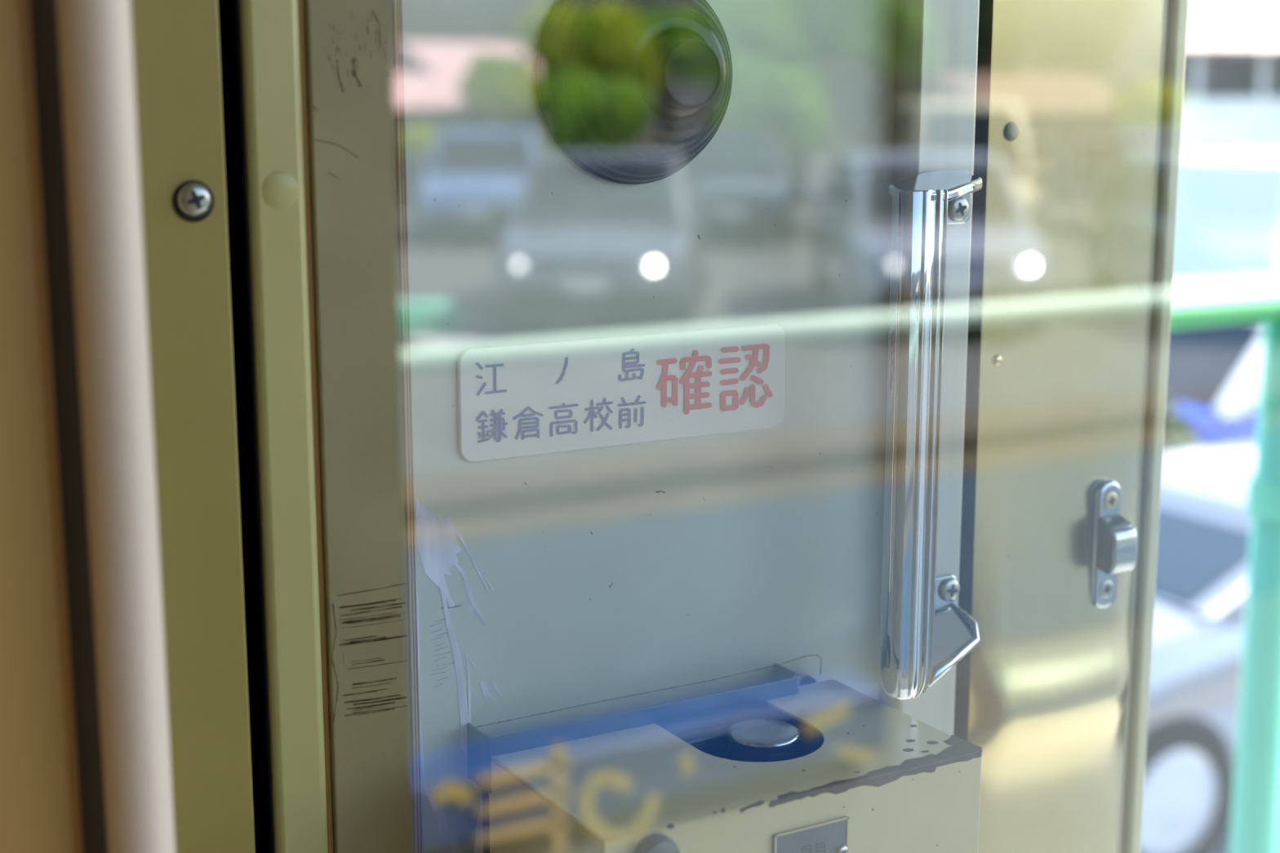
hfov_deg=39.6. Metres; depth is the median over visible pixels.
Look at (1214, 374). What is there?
car
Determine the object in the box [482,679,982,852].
box
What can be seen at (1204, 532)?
car
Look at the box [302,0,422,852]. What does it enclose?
trim
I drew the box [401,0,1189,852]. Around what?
wall
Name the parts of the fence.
rail, post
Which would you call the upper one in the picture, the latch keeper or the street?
the latch keeper
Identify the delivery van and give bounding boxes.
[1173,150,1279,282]
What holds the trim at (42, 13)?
attached to the wall at (40, 804)
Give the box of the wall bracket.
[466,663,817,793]
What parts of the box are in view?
plate, push button, plate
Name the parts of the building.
pane, pane, pane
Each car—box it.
[1140,441,1256,852]
[1166,274,1279,448]
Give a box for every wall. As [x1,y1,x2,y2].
[0,0,82,852]
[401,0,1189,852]
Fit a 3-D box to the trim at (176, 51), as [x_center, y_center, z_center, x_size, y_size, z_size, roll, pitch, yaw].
[-0.171,0.109,0.621,0.062,2.050,0.044,-6,13,-29]
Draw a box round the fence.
[1170,292,1279,852]
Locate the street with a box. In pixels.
[1213,814,1231,852]
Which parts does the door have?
pull handle, arm, arm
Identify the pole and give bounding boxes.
[56,0,175,852]
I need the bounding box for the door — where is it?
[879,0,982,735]
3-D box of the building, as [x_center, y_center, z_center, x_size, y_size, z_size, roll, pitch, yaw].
[7.368,-4.795,25.305,15.800,5.011,7.000,-6,13,-29]
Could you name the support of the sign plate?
attached to the wall at (553, 588)
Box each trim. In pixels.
[28,0,107,852]
[130,0,255,852]
[217,0,333,852]
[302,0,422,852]
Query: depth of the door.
0.71 m
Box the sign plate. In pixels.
[457,324,784,462]
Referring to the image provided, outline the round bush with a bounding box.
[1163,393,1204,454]
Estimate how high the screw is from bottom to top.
0.014 m
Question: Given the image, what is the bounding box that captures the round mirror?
[535,0,732,184]
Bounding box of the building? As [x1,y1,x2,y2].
[1180,0,1279,152]
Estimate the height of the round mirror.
0.081 m
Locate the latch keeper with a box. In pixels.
[1090,479,1137,608]
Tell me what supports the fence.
on the street
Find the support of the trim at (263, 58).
attached to the wall at (553, 588)
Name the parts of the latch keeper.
plate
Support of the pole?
on the floor
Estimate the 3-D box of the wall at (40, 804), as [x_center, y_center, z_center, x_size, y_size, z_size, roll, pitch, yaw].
[-0.604,0.174,0.284,1.001,2.050,0.040,-6,13,-29]

